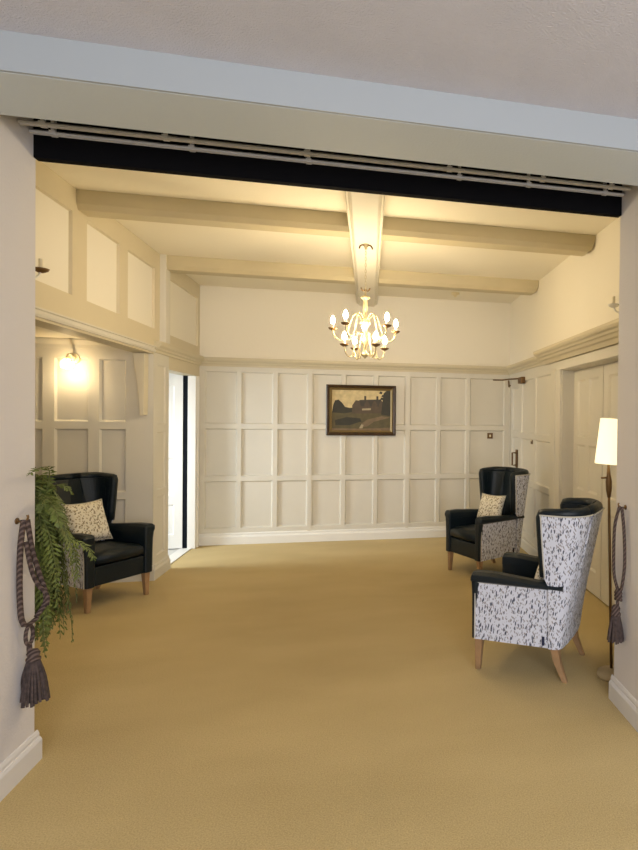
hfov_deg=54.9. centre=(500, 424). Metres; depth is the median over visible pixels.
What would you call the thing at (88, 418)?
wall
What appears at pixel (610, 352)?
trim
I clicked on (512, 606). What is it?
armchair
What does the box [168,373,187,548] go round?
door
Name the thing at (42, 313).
trim
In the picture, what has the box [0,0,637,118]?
ceiling
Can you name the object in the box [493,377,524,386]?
door closer
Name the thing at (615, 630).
tieback
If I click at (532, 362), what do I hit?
trim
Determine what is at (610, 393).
door
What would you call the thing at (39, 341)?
trim
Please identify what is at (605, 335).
trim
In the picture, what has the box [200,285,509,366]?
wall
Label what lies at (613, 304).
candle sconce
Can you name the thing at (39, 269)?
candle sconce
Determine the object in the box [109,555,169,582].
baseboard
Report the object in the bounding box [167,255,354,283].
ceiling beam
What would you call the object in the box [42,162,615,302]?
ceiling
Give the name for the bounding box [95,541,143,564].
seat cushion
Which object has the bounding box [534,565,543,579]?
cushion
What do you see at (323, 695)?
floor
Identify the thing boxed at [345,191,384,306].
ceiling beam
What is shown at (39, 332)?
ceiling
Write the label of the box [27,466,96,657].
fern
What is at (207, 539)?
baseboard
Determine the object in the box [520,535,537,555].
baseboard
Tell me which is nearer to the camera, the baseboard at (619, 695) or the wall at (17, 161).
the wall at (17, 161)
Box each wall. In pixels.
[0,115,35,763]
[35,160,199,375]
[35,347,153,564]
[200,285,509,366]
[510,217,619,364]
[614,184,637,700]
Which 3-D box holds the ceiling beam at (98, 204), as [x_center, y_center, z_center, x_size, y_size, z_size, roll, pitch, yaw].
[-1.971,-1.495,4.040,1.752,0.149,0.180,1,1,-13]
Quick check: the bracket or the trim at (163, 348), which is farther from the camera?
the trim at (163, 348)
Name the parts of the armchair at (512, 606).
leg, panel, arm, arm, leg, leg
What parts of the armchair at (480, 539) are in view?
leg, arm, leg, panel, arm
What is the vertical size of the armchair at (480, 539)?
0.998 m
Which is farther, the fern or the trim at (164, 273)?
the trim at (164, 273)
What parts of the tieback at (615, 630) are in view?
cord, cord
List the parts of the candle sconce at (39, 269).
drip dish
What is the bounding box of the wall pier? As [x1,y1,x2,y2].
[153,352,168,564]
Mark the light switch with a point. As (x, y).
(489, 435)
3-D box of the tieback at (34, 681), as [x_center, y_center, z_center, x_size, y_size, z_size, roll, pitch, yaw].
[-1.942,0.771,2.372,0.114,0.773,0.112,0,1,-43]
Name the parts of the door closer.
arm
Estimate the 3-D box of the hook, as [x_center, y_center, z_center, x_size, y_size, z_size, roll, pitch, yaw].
[-1.942,0.384,2.319,0.046,0.038,0.026,1,1,-13]
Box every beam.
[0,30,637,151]
[0,72,637,185]
[76,189,349,237]
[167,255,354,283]
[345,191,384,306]
[378,270,538,294]
[382,216,595,255]
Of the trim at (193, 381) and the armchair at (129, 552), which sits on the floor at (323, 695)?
the armchair at (129, 552)
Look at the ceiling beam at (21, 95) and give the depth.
2.16 m
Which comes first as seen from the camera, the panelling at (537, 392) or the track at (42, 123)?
the track at (42, 123)
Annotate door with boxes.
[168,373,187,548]
[510,379,519,467]
[573,364,603,599]
[601,361,617,605]
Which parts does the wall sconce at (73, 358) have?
plate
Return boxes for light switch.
[487,433,492,438]
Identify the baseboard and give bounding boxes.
[0,730,41,801]
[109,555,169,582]
[199,526,445,545]
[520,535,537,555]
[608,674,637,731]
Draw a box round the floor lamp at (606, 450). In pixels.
[595,418,616,681]
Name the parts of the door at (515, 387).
handle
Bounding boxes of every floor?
[0,537,637,849]
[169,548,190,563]
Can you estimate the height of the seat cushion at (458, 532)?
0.121 m
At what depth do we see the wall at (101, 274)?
4.16 m
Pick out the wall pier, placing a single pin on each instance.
(161, 362)
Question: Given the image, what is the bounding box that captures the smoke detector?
[451,292,458,296]
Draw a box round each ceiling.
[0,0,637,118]
[35,326,81,338]
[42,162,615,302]
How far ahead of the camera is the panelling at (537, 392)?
5.98 m
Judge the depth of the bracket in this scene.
5.02 m
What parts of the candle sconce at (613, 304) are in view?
drip dish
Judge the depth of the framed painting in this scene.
6.92 m
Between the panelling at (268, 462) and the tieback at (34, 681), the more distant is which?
the panelling at (268, 462)
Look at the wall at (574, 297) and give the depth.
5.14 m
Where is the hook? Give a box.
[15,515,28,523]
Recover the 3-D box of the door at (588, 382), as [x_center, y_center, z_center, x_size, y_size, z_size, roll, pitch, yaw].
[0.786,0.467,5.035,0.050,1.943,0.694,1,1,-13]
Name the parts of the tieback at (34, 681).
cord, cord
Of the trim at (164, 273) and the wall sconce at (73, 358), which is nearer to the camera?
the wall sconce at (73, 358)
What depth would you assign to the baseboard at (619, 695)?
2.89 m
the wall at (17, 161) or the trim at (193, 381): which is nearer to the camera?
the wall at (17, 161)
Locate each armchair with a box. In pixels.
[41,472,154,613]
[445,466,529,569]
[470,498,604,682]
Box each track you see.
[17,119,630,190]
[29,120,623,196]
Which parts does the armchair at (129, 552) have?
panel, arm, leg, arm, leg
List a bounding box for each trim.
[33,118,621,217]
[35,306,155,351]
[35,337,121,349]
[154,341,203,365]
[160,254,169,343]
[187,376,199,548]
[200,357,508,374]
[506,356,542,374]
[533,318,618,364]
[552,345,617,508]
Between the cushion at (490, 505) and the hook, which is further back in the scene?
the cushion at (490, 505)
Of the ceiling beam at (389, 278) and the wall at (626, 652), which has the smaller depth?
the wall at (626, 652)
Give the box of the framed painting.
[326,384,395,435]
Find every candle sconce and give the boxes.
[35,258,49,277]
[608,296,618,312]
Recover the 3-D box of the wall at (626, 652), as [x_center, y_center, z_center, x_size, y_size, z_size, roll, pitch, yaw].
[1.687,-0.017,3.124,2.109,3.000,0.390,1,1,-13]
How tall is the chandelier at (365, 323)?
0.890 m
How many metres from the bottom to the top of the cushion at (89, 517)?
0.330 m
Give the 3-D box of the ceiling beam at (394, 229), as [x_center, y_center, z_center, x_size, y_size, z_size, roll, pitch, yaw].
[-0.067,-1.478,4.479,1.686,0.149,0.180,1,1,-13]
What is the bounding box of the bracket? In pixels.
[133,352,147,414]
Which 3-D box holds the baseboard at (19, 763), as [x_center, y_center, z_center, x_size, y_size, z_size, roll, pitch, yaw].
[-1.955,1.387,2.284,0.020,0.128,0.390,1,1,-13]
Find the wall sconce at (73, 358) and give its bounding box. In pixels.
[65,353,80,368]
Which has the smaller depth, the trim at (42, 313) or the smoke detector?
the trim at (42, 313)
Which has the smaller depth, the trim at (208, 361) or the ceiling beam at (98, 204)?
the ceiling beam at (98, 204)
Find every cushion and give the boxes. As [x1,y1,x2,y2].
[61,499,112,540]
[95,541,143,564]
[450,524,474,541]
[477,493,505,516]
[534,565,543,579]
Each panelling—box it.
[199,366,509,533]
[508,344,617,545]
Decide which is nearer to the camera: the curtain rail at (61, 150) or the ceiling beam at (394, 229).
the curtain rail at (61, 150)
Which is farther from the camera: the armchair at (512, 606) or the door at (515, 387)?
the door at (515, 387)
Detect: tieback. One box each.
[16,519,49,707]
[607,505,625,644]
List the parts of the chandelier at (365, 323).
arm, arm, arm, arm, chain, arm, arm, arm, arm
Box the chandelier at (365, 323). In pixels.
[328,243,399,359]
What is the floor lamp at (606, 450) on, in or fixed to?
on the floor at (323, 695)
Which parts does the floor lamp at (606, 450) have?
lamp shade, switch stem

